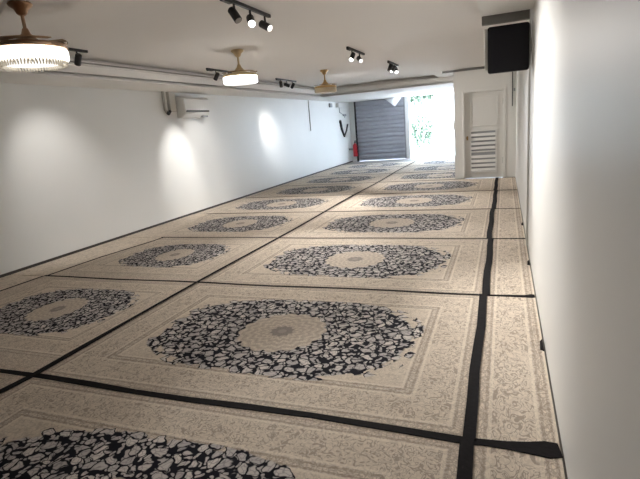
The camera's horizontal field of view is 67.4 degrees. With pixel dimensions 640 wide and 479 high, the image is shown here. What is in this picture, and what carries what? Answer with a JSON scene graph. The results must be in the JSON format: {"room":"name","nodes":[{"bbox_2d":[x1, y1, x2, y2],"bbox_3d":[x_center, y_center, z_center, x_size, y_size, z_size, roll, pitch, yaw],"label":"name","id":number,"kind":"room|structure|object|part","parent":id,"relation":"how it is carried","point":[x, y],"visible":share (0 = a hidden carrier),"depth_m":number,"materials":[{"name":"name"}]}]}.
{"room":"mosque","nodes":[
{"label":"mosque","id":0,"kind":"room"},
{"bbox_2d":[0,83,351,274],"bbox_3d":[-1.698,-2.851,13.274,0.200,3.220,17.150,0,14,21],"label":"wall","id":1,"kind":"structure","parent":0,"point":[81,167],"depth_m":8.54,"materials":[{"name":"paint"}]},
{"bbox_2d":[161,91,176,114],"bbox_3d":[-2.989,-2.694,9.509,0.099,0.460,0.386,0,14,21],"label":"pipe","id":2,"kind":"object","parent":1,"relation":"attached to","point":[170,96],"visible":0.98,"depth_m":9.50,"materials":[{"name":"grey"}]},
{"bbox_2d":[0,161,352,277],"bbox_3d":[-2.373,-0.804,11.237,0.012,0.045,21.900,0,14,21],"label":"baseboard","id":3,"kind":"structure","parent":1,"relation":"attached to","point":[146,228],"depth_m":8.68,"materials":[{"name":"grey"}]},
{"bbox_2d":[0,57,366,102],"bbox_3d":[-2.178,-3.471,10.506,0.875,0.480,22.000,0,14,21],"label":"ceiling beam","id":4,"kind":"structure","parent":1,"relation":"attached to","point":[91,73],"depth_m":7.96,"materials":[{"name":"white paint"}]},
{"bbox_2d":[175,97,209,118],"bbox_3d":[-2.671,-2.780,10.135,0.226,0.410,0.910,0,14,21],"label":"air conditioner","id":5,"kind":"object","parent":1,"relation":"attached to","point":[187,107],"visible":0.98,"depth_m":9.96,"materials":[{"name":"white plastic"}]},
{"bbox_2d":[186,110,208,111],"bbox_3d":[-2.595,-2.707,10.125,0.076,0.030,0.810,0,14,21],"label":"vent","id":6,"kind":"object","parent":5,"relation":"attached to","point":[186,110],"depth_m":10.08,"materials":[{"name":"grey plastic"}]},
{"bbox_2d":[336,103,345,117],"bbox_3d":[0.906,-5.266,19.606,0.120,0.560,1.200,0,14,21],"label":"wall box","id":7,"kind":"object","parent":1,"relation":"attached to","point":[338,105],"visible":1,"depth_m":19.33,"materials":[{"name":"white plastic"}]},
{"bbox_2d":[339,120,348,136],"bbox_3d":[1.007,-4.614,19.947,0.110,0.713,1.073,0,14,21],"label":"strap","id":8,"kind":"object","parent":1,"relation":"hanging from","point":[340,121],"visible":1,"depth_m":19.70,"materials":[{"name":"black rubber"}]},
{"bbox_2d":[349,140,357,156],"bbox_3d":[1.452,-3.911,20.641,0.433,0.670,0.190,0,14,21],"label":"fire extinguisher","id":9,"kind":"object","parent":1,"relation":"attached to","point":[355,151],"visible":1,"depth_m":20.56,"materials":[{"name":"red metal"}]},
{"bbox_2d":[0,0,526,87],"bbox_3d":[-0.497,-2.942,7.022,6.510,0.400,16.600,0,14,21],"label":"ceiling","id":10,"kind":"structure","parent":0,"point":[306,38],"depth_m":5.98,"materials":[{"name":"paint"}]},
{"bbox_2d":[0,0,69,71],"bbox_3d":[-2.458,-1.702,4.021,0.606,0.519,0.609,0,14,21],"label":"ceiling fan","id":11,"kind":"object","parent":10,"relation":"hanging from","point":[26,51],"visible":1,"depth_m":3.90,"materials":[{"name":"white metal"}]},
{"bbox_3d":[-2.465,-1.784,4.002,0.028,0.170,0.028,0,14,21],"label":"rod","id":12,"kind":"part","parent":11,"relation":"part of","materials":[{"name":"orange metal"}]},
{"bbox_3d":[-2.398,-1.608,3.822,0.453,0.006,0.167,-6,13,-6],"label":"blade","id":13,"kind":"part","parent":11,"relation":"part of","materials":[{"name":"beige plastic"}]},
{"bbox_2d":[3,58,61,67],"bbox_3d":[-2.441,-1.492,4.071,0.536,0.009,0.536,0,14,21],"label":"diffuser","id":14,"kind":"object","parent":11,"relation":"attached to","point":[6,61],"depth_m":3.98,"materials":[{"name":"white plastic"}]},
{"bbox_3d":[-2.296,-1.701,4.182,0.167,0.006,0.453,-14,16,-35],"label":"blade","id":15,"kind":"part","parent":11,"relation":"part of","materials":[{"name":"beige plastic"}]},
{"bbox_2d":[68,47,87,65],"bbox_3d":[-3.080,-2.256,5.917,0.138,0.204,0.570,0,14,21],"label":"track spotlight","id":16,"kind":"object","parent":10,"relation":"hanging from","point":[78,57],"visible":0.67,"depth_m":6.00,"materials":[{"name":"black metal"}]},
{"bbox_3d":[-3.087,-2.339,5.897,0.036,0.032,0.570,0,14,21],"label":"rail","id":17,"kind":"part","parent":16,"relation":"part of","materials":[{"name":"black metal"}]},
{"bbox_2d":[206,68,231,80],"bbox_3d":[-1.875,-3.093,9.056,0.140,0.204,0.900,0,14,21],"label":"track spotlight","id":18,"kind":"object","parent":10,"relation":"hanging from","point":[217,74],"visible":0.56,"depth_m":8.89,"materials":[{"name":"black metal"}]},
{"bbox_3d":[-1.883,-3.176,9.037,0.036,0.032,0.900,0,14,21],"label":"rail","id":19,"kind":"part","parent":18,"relation":"part of","materials":[{"name":"black metal"}]},
{"bbox_2d":[222,49,257,85],"bbox_3d":[-1.198,-2.549,7.109,0.522,0.486,0.525,0,14,21],"label":"ceiling fan","id":20,"kind":"object","parent":10,"relation":"hanging from","point":[239,76],"visible":1,"depth_m":6.98,"materials":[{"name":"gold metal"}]},
{"bbox_2d":[226,82,255,85],"bbox_3d":[-1.179,-2.318,7.163,0.462,0.009,0.462,0,14,21],"label":"diffuser","id":21,"kind":"object","parent":20,"relation":"attached to","point":[227,83],"depth_m":7.08,"materials":[{"name":"white plastic"}]},
{"bbox_2d":[220,0,272,31],"bbox_3d":[-0.701,-2.165,4.669,0.154,0.205,0.980,0,14,21],"label":"track spotlight","id":22,"kind":"object","parent":10,"relation":"hanging from","point":[232,11],"visible":1,"depth_m":4.67,"materials":[{"name":"black metal"}]},
{"bbox_3d":[-0.706,-2.249,4.649,0.036,0.032,0.980,0,14,21],"label":"rail","id":23,"kind":"part","parent":22,"relation":"part of","materials":[{"name":"black metal"}]},
{"bbox_2d":[275,78,296,88],"bbox_3d":[-0.817,-3.830,11.820,0.154,0.204,1.200,0,14,21],"label":"track spotlight","id":24,"kind":"object","parent":10,"relation":"hanging from","point":[278,79],"visible":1,"depth_m":11.79,"materials":[{"name":"black metal"}]},
{"bbox_3d":[-0.822,-3.914,11.800,0.036,0.032,1.200,0,14,21],"label":"rail","id":25,"kind":"part","parent":24,"relation":"part of","materials":[{"name":"black metal"}]},
{"bbox_2d":[314,69,336,93],"bbox_3d":[0.108,-3.458,10.515,0.501,0.486,0.504,0,14,21],"label":"ceiling fan","id":26,"kind":"object","parent":10,"relation":"hanging from","point":[325,87],"visible":1,"depth_m":10.39,"materials":[{"name":"gold metal"}]},
{"bbox_2d":[346,46,364,62],"bbox_3d":[0.610,-3.070,8.053,0.130,0.203,1.000,0,14,21],"label":"track spotlight","id":27,"kind":"object","parent":10,"relation":"hanging from","point":[360,60],"visible":1,"depth_m":7.84,"materials":[{"name":"black metal"}]},
{"bbox_3d":[0.603,-3.153,8.034,0.036,0.032,1.000,0,14,21],"label":"rail","id":28,"kind":"part","parent":27,"relation":"part of","materials":[{"name":"black metal"}]},
{"bbox_2d":[387,60,398,73],"bbox_3d":[1.565,-3.660,10.234,0.131,0.205,1.000,0,14,21],"label":"track spotlight","id":29,"kind":"object","parent":10,"relation":"hanging from","point":[392,67],"visible":1,"depth_m":10.13,"materials":[{"name":"black metal"}]},
{"bbox_2d":[1,156,567,478],"bbox_3d":[0.668,-0.710,10.095,6.910,0.120,22.300,0,14,21],"label":"floor","id":30,"kind":"structure","parent":0,"point":[439,157],"depth_m":5.44,"materials":[{"name":"concrete"}]},
{"bbox_2d":[0,373,25,394],"bbox_3d":[-3.596,1.250,2.976,2.408,0.010,2.097,0,14,21],"label":"rug","id":31,"kind":"object","parent":30,"relation":"on","point":[5,379],"visible":0.5,"depth_m":3.48,"materials":[{"name":"beige carpet"}]},
{"bbox_2d":[0,161,414,393],"bbox_3d":[0.396,-0.764,10.075,0.128,0.004,18.501,0,14,21],"label":"tape","id":32,"kind":"object","parent":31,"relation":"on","point":[88,343],"visible":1,"depth_m":4.25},
{"bbox_2d":[0,275,43,291],"bbox_3d":[-4.253,0.734,5.421,0.628,0.008,2.087,0,14,21],"label":"carpet strip","id":33,"kind":"object","parent":30,"relation":"on","point":[8,281],"visible":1,"depth_m":6.18,"materials":[{"name":"beige carpet"}]},
{"bbox_2d":[11,238,158,275],"bbox_3d":[-3.409,0.226,7.287,0.868,0.008,2.087,0,14,21],"label":"carpet strip","id":34,"kind":"object","parent":30,"relation":"on","point":[120,244],"visible":1,"depth_m":7.18,"materials":[{"name":"beige carpet"}]},
{"bbox_2d":[0,276,197,372],"bbox_3d":[-2.862,0.740,4.889,2.408,0.010,2.087,0,14,21],"label":"rug","id":35,"kind":"object","parent":30,"relation":"on","point":[44,319],"visible":0.9,"depth_m":4.80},
{"bbox_2d":[0,276,42,290],"bbox_3d":[-4.342,0.970,4.408,0.047,0.004,4.100,0,14,21],"label":"tape","id":36,"kind":"object","parent":35,"relation":"on","point":[40,276],"visible":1,"depth_m":5.98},
{"bbox_2d":[51,238,274,282],"bbox_3d":[-2.097,0.231,6.785,2.338,0.010,2.087,0,14,21],"label":"rug","id":37,"kind":"object","parent":30,"relation":"on","point":[178,259],"visible":1,"depth_m":6.57,"materials":[{"name":"beige carpet"}]},
{"bbox_2d":[49,238,160,274],"bbox_3d":[-3.123,0.219,7.175,0.075,0.004,2.091,2,15,27],"label":"tape","id":38,"kind":"object","parent":37,"relation":"on","point":[159,238],"visible":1,"depth_m":7.04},
{"bbox_2d":[123,214,205,237],"bbox_3d":[-2.705,-0.283,9.206,0.808,0.008,2.087,0,14,21],"label":"carpet strip","id":39,"kind":"object","parent":30,"relation":"on","point":[159,231],"visible":1,"depth_m":8.91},
{"bbox_2d":[0,377,458,478],"bbox_3d":[-1.042,1.262,1.999,3.013,0.010,2.097,0,14,21],"label":"rug","id":40,"kind":"object","parent":30,"relation":"on","point":[50,429],"visible":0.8,"depth_m":2.57,"materials":[{"name":"beige carpet"}]},
{"bbox_2d":[163,212,324,236],"bbox_3d":[-1.509,-0.279,8.748,2.648,0.010,2.087,0,14,21],"label":"rug","id":41,"kind":"object","parent":30,"relation":"on","point":[238,224],"visible":0.93,"depth_m":8.59,"materials":[{"name":"beige carpet"}]},
{"bbox_2d":[41,283,478,435],"bbox_3d":[-0.308,0.752,3.912,3.013,0.010,2.087,0,14,21],"label":"rug","id":42,"kind":"object","parent":30,"relation":"on","point":[403,359],"visible":0.86,"depth_m":3.55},
{"bbox_2d":[196,195,354,213],"bbox_3d":[-0.936,-0.789,10.718,2.988,0.010,2.087,0,14,21],"label":"rug","id":43,"kind":"object","parent":30,"relation":"on","point":[297,203],"visible":0.86,"depth_m":10.59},
{"bbox_2d":[0,369,562,458],"bbox_3d":[-1.602,0.992,3.323,5.884,0.004,0.123,0,14,21],"label":"tape","id":44,"kind":"object","parent":30,"relation":"on","point":[546,449],"visible":1,"depth_m":2.67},
{"bbox_2d":[44,275,534,297],"bbox_3d":[-0.862,0.482,5.232,5.856,0.004,0.088,0,14,21],"label":"tape","id":45,"kind":"object","parent":30,"relation":"on","point":[528,295],"visible":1,"depth_m":4.88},
{"bbox_2d":[244,183,374,197],"bbox_3d":[-0.204,-1.298,12.626,2.988,0.010,2.087,0,14,21],"label":"rug","id":46,"kind":"object","parent":30,"relation":"on","point":[328,189],"visible":1,"depth_m":12.53,"materials":[{"name":"beige carpet"}]},
{"bbox_2d":[281,174,389,185],"bbox_3d":[0.529,-1.807,14.535,2.988,0.010,2.087,0,14,21],"label":"rug","id":47,"kind":"object","parent":30,"relation":"on","point":[325,180],"visible":1,"depth_m":14.45,"materials":[{"name":"beige carpet"}]},
{"bbox_2d":[161,237,524,238],"bbox_3d":[-0.041,-0.023,7.090,5.659,0.004,0.052,0,14,21],"label":"tape","id":48,"kind":"object","parent":30,"relation":"on","point":[161,237],"visible":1,"depth_m":7.31,"materials":[{"name":"black plastic"}]},
{"bbox_2d":[202,238,487,293],"bbox_3d":[0.424,0.243,5.820,3.013,0.010,2.087,0,14,21],"label":"rug","id":49,"kind":"object","parent":30,"relation":"on","point":[427,265],"visible":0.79,"depth_m":5.58,"materials":[{"name":"beige carpet"}]},
{"bbox_2d":[482,238,493,294],"bbox_3d":[1.853,0.237,5.271,0.079,0.004,2.108,0,14,21],"label":"tape","id":50,"kind":"object","parent":49,"relation":"on","point":[489,258],"visible":1,"depth_m":5.01,"materials":[{"name":"black plastic"}]},
{"bbox_2d":[308,166,404,176],"bbox_3d":[1.261,-2.316,16.443,2.988,0.010,2.087,0,14,21],"label":"rug","id":51,"kind":"object","parent":30,"relation":"on","point":[385,170],"visible":1,"depth_m":16.38,"materials":[{"name":"beige carpet"}]},
{"bbox_2d":[209,208,514,213],"bbox_3d":[0.467,-0.533,9.085,6.138,0.004,0.049,0,14,21],"label":"tape","id":52,"kind":"object","parent":30,"relation":"on","point":[487,208],"visible":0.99,"depth_m":8.88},
{"bbox_2d":[329,161,413,169],"bbox_3d":[1.968,-2.808,18.286,2.988,0.010,1.942,0,14,21],"label":"rug","id":53,"kind":"object","parent":30,"relation":"on","point":[391,164],"visible":1,"depth_m":18.24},
{"bbox_2d":[253,189,516,197],"bbox_3d":[1.097,-1.043,11.034,6.358,0.004,0.048,0,14,21],"label":"tape","id":54,"kind":"object","parent":30,"relation":"on","point":[515,189],"visible":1,"depth_m":10.90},
{"bbox_2d":[282,209,489,238],"bbox_3d":[1.157,-0.267,7.729,3.013,0.010,2.087,0,14,21],"label":"rug","id":55,"kind":"object","parent":30,"relation":"on","point":[467,223],"visible":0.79,"depth_m":7.53,"materials":[{"name":"beige carpet"}]},
{"bbox_2d":[486,208,494,237],"bbox_3d":[2.563,-0.272,7.188,0.080,0.004,2.108,0,14,21],"label":"tape","id":56,"kind":"object","parent":55,"relation":"on","point":[491,215],"visible":1,"depth_m":7.03,"materials":[{"name":"black"}]},
{"bbox_2d":[320,170,454,176],"bbox_3d":[1.885,-2.064,15.108,4.910,0.004,0.049,0,14,21],"label":"tape","id":57,"kind":"object","parent":30,"relation":"on","point":[453,170],"visible":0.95,"depth_m":15.01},
{"bbox_2d":[294,177,505,185],"bbox_3d":[1.829,-1.552,12.941,6.359,0.004,0.048,0,14,21],"label":"tape","id":58,"kind":"object","parent":30,"relation":"on","point":[499,177],"visible":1,"depth_m":12.81,"materials":[{"name":"black"}]},
{"bbox_2d":[327,190,493,211],"bbox_3d":[1.889,-0.776,9.637,3.013,0.010,2.087,0,14,21],"label":"rug","id":59,"kind":"object","parent":30,"relation":"on","point":[462,199],"visible":0.86,"depth_m":9.50,"materials":[{"name":"beige carpet"}]},
{"bbox_2d":[380,171,454,181],"bbox_3d":[2.880,-1.796,13.636,1.998,0.010,2.087,0,14,21],"label":"rug","id":60,"kind":"object","parent":30,"relation":"on","point":[438,175],"visible":0.79,"depth_m":13.54,"materials":[{"name":"beige carpet"}]},
{"bbox_2d":[396,164,454,172],"bbox_3d":[3.612,-2.305,15.544,1.998,0.010,2.087,0,14,21],"label":"rug","id":61,"kind":"object","parent":30,"relation":"on","point":[446,167],"visible":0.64,"depth_m":15.50,"materials":[{"name":"beige carpet"}]},
{"bbox_2d":[358,178,494,193],"bbox_3d":[2.621,-1.285,11.546,3.013,0.010,2.087,0,14,21],"label":"rug","id":62,"kind":"object","parent":30,"relation":"on","point":[481,183],"visible":0.93,"depth_m":11.44,"materials":[{"name":"beige carpet"}]},
{"bbox_2d":[408,159,454,165],"bbox_3d":[4.319,-2.797,17.387,1.998,0.010,1.942,0,14,21],"label":"rug","id":63,"kind":"object","parent":30,"relation":"on","point":[447,161],"visible":0.64,"depth_m":17.39,"materials":[{"name":"beige carpet"}]},
{"bbox_2d":[497,177,516,189],"bbox_3d":[4.243,-1.277,10.926,0.406,0.009,2.087,0,14,21],"label":"carpet runner","id":64,"kind":"object","parent":30,"relation":"on","point":[508,183],"visible":0.93,"depth_m":10.81,"materials":[{"name":"beige carpet"}]},
{"bbox_2d":[493,177,498,189],"bbox_3d":[4.041,-1.292,11.007,0.083,0.004,2.123,0,14,21],"label":"tape","id":65,"kind":"object","parent":64,"relation":"on","point":[496,178],"visible":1,"depth_m":10.92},
{"bbox_2d":[496,190,519,208],"bbox_3d":[3.511,-0.768,9.017,0.406,0.009,2.087,0,14,21],"label":"carpet runner","id":66,"kind":"object","parent":30,"relation":"on","point":[505,198],"visible":0.93,"depth_m":8.88,"materials":[{"name":"beige carpet"}]},
{"bbox_2d":[491,190,497,208],"bbox_3d":[3.312,-0.781,9.090,0.084,0.004,2.107,0,14,21],"label":"tape","id":67,"kind":"object","parent":66,"relation":"on","point":[494,202],"visible":1,"depth_m":8.95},
{"bbox_2d":[492,209,524,237],"bbox_3d":[2.779,-0.262,7.108,0.406,0.016,2.087,0,14,21],"label":"carpet runner","id":68,"kind":"object","parent":30,"relation":"on","point":[508,223],"visible":0.86,"depth_m":6.93,"materials":[{"name":"beige carpet"}]},
{"bbox_2d":[490,239,534,294],"bbox_3d":[2.046,0.247,5.199,0.406,0.016,2.087,0,14,21],"label":"carpet runner","id":69,"kind":"object","parent":30,"relation":"on","point":[510,269],"visible":0.89,"depth_m":4.96,"materials":[{"name":"beige carpet"}]},
{"bbox_2d":[476,296,560,450],"bbox_3d":[1.314,0.756,3.291,0.406,0.016,2.087,0,14,21],"label":"carpet runner","id":70,"kind":"object","parent":30,"relation":"on","point":[515,403],"visible":0.89,"depth_m":2.93,"materials":[{"name":"beige carpet"}]},
{"bbox_2d":[462,294,486,439],"bbox_3d":[1.110,0.746,3.367,0.076,0.004,2.107,0,14,21],"label":"tape","id":71,"kind":"object","parent":70,"relation":"on","point":[471,412],"visible":1,"depth_m":2.98,"materials":[{"name":"black plastic"}]},
{"bbox_2d":[472,445,564,478],"bbox_3d":[0.580,1.270,1.379,0.406,0.009,2.097,0,14,21],"label":"carpet runner","id":72,"kind":"object","parent":30,"relation":"on","point":[488,462],"visible":0.8,"depth_m":2.21,"materials":[{"name":"beige carpet"}]},
{"bbox_2d":[456,437,473,478],"bbox_3d":[0.396,1.243,1.506,0.080,0.004,2.003,0,14,21],"label":"tape","id":73,"kind":"object","parent":72,"relation":"on","point":[466,445],"visible":1,"depth_m":2.27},
{"bbox_2d":[349,96,411,161],"bbox_3d":[3.698,-4.890,19.982,5.070,3.000,0.260,0,14,21],"label":"wall","id":74,"kind":"structure","parent":0,"point":[407,99],"depth_m":20.16,"materials":[{"name":"paint"}]},
{"bbox_2d":[354,97,406,161],"bbox_3d":[2.548,-4.785,20.343,2.165,2.820,0.095,0,14,21],"label":"roller shutter","id":75,"kind":"object","parent":74,"relation":"attached to","point":[380,125],"visible":0.82,"depth_m":20.36,"materials":[{"name":"metal"}]},
{"bbox_3d":[1.577,-4.709,20.736,0.070,2.655,0.095,0,14,21],"label":"guide rail","id":76,"kind":"part","parent":75,"relation":"part of","materials":[{"name":"black metal"}]},
{"bbox_3d":[3.541,-4.700,19.985,0.055,2.655,0.095,0,14,21],"label":"guide rail","id":77,"kind":"part","parent":75,"relation":"part of","materials":[{"name":"grey plastic"}]},
{"bbox_2d":[385,96,401,105],"bbox_3d":[2.980,-5.582,19.509,0.016,0.355,1.075,-13,15,-31],"label":"pennant","id":78,"kind":"object","parent":74,"relation":"hanging from","point":[393,101],"visible":0.92,"depth_m":19.46,"materials":[{"name":"white fabric"}]},
{"bbox_2d":[453,66,516,178],"bbox_3d":[5.407,-3.951,15.349,1.440,3.000,7.920,0,14,21],"label":"wall","id":79,"kind":"structure","parent":0,"point":[479,79],"depth_m":11.70,"materials":[{"name":"white paint"}]},
{"bbox_2d":[320,75,453,100],"bbox_3d":[2.939,-5.416,16.956,4.330,0.480,5.615,0,14,21],"label":"trim","id":80,"kind":"structure","parent":79,"relation":"attached to","point":[424,85],"depth_m":14.87,"materials":[{"name":"white paint"}]},
{"bbox_2d":[442,66,484,73],"bbox_3d":[3.815,-4.121,11.548,1.700,0.050,0.032,0,14,21],"label":"trim","id":81,"kind":"structure","parent":79,"relation":"attached to","point":[483,67],"depth_m":11.65,"materials":[{"name":"grey metal"}]},
{"bbox_2d":[462,87,505,178],"bbox_3d":[4.058,-2.594,11.895,1.000,2.160,0.133,0,14,21],"label":"door","id":82,"kind":"structure","parent":79,"relation":"in","point":[484,110],"depth_m":11.88,"materials":[{"name":"white paint"}]},
{"bbox_3d":[4.080,-2.204,12.001,0.570,0.990,0.006,0,14,21],"label":"panel","id":83,"kind":"part","parent":82,"relation":"part of","materials":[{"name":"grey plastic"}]},
{"bbox_3d":[4.013,-3.148,11.769,0.660,0.730,0.016,0,14,21],"label":"panel moulding","id":84,"kind":"part","parent":82,"relation":"part of","materials":[{"name":"white paint"}]},
{"bbox_3d":[4.077,-2.201,11.992,0.630,1.050,0.024,0,14,21],"label":"louvre panel","id":85,"kind":"part","parent":82,"relation":"part of","materials":[{"name":"white wood"}]},
{"bbox_2d":[512,72,514,105],"bbox_3d":[4.588,-3.624,11.368,0.073,0.890,0.040,0,14,21],"label":"cable conduit","id":86,"kind":"object","parent":79,"relation":"attached to","point":[512,72],"visible":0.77,"depth_m":11.37,"materials":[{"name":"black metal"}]},
{"bbox_2d":[516,0,639,478],"bbox_3d":[2.333,-1.267,5.048,0.200,3.220,14.580,0,14,21],"label":"wall","id":87,"kind":"structure","parent":0,"point":[583,245],"depth_m":1.65,"materials":[{"name":"paint"}]},
{"bbox_2d":[482,9,529,25],"bbox_3d":[1.932,-2.384,5.003,0.465,0.225,0.080,0,14,21],"label":"trim","id":88,"kind":"structure","parent":87,"relation":"attached to","point":[524,14],"depth_m":4.99,"materials":[{"name":"grey metal"}]},
{"bbox_2d":[477,0,535,16],"bbox_3d":[0.679,-1.558,1.708,0.505,0.165,7.120,0,14,21],"label":"trim","id":89,"kind":"structure","parent":87,"relation":"attached to","point":[486,7],"depth_m":4.64,"materials":[{"name":"paint"}]},
{"bbox_2d":[484,22,531,73],"bbox_3d":[2.032,-2.056,5.184,0.485,0.475,0.140,0,14,21],"label":"display screen","id":90,"kind":"object","parent":87,"relation":"attached to","point":[507,48],"visible":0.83,"depth_m":5.12,"materials":[{"name":"black plastic"},{"name":"glass"}]},
{"bbox_2d":[526,9,531,244],"bbox_3d":[2.377,-1.231,5.471,0.020,2.670,0.060,0,14,21],"label":"cable trunking","id":91,"kind":"object","parent":87,"relation":"attached to","point":[529,69],"visible":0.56,"depth_m":5.49,"materials":[{"name":"white plastic"}]},
{"label":"outside","id":92,"kind":"structure","parent":0,"visible":0},
{"bbox_2d":[403,137,454,158],"bbox_3d":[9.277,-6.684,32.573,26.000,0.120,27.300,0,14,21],"label":"ground","id":93,"kind":"structure","parent":92,"point":[445,146],"depth_m":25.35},
{"bbox_2d":[409,94,434,107],"bbox_3d":[5.935,-8.451,29.645,3.128,5.205,3.110,-11,14,-25],"label":"tree","id":94,"kind":"object","parent":93,"relation":"on","point":[414,100],"visible":0.12,"depth_m":29.39,"materials":[{"name":"green plant"}]},
{"bbox_2d":[410,113,436,149],"bbox_3d":[5.323,-5.673,25.154,1.665,1.940,1.349,0,14,21],"label":"shrub","id":95,"kind":"object","parent":93,"relation":"on","point":[416,136],"visible":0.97,"depth_m":24.93,"materials":[{"name":"green plant"}]},
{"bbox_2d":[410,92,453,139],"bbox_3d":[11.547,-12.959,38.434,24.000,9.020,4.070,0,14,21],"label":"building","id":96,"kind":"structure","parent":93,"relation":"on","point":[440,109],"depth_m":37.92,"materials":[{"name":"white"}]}
]}

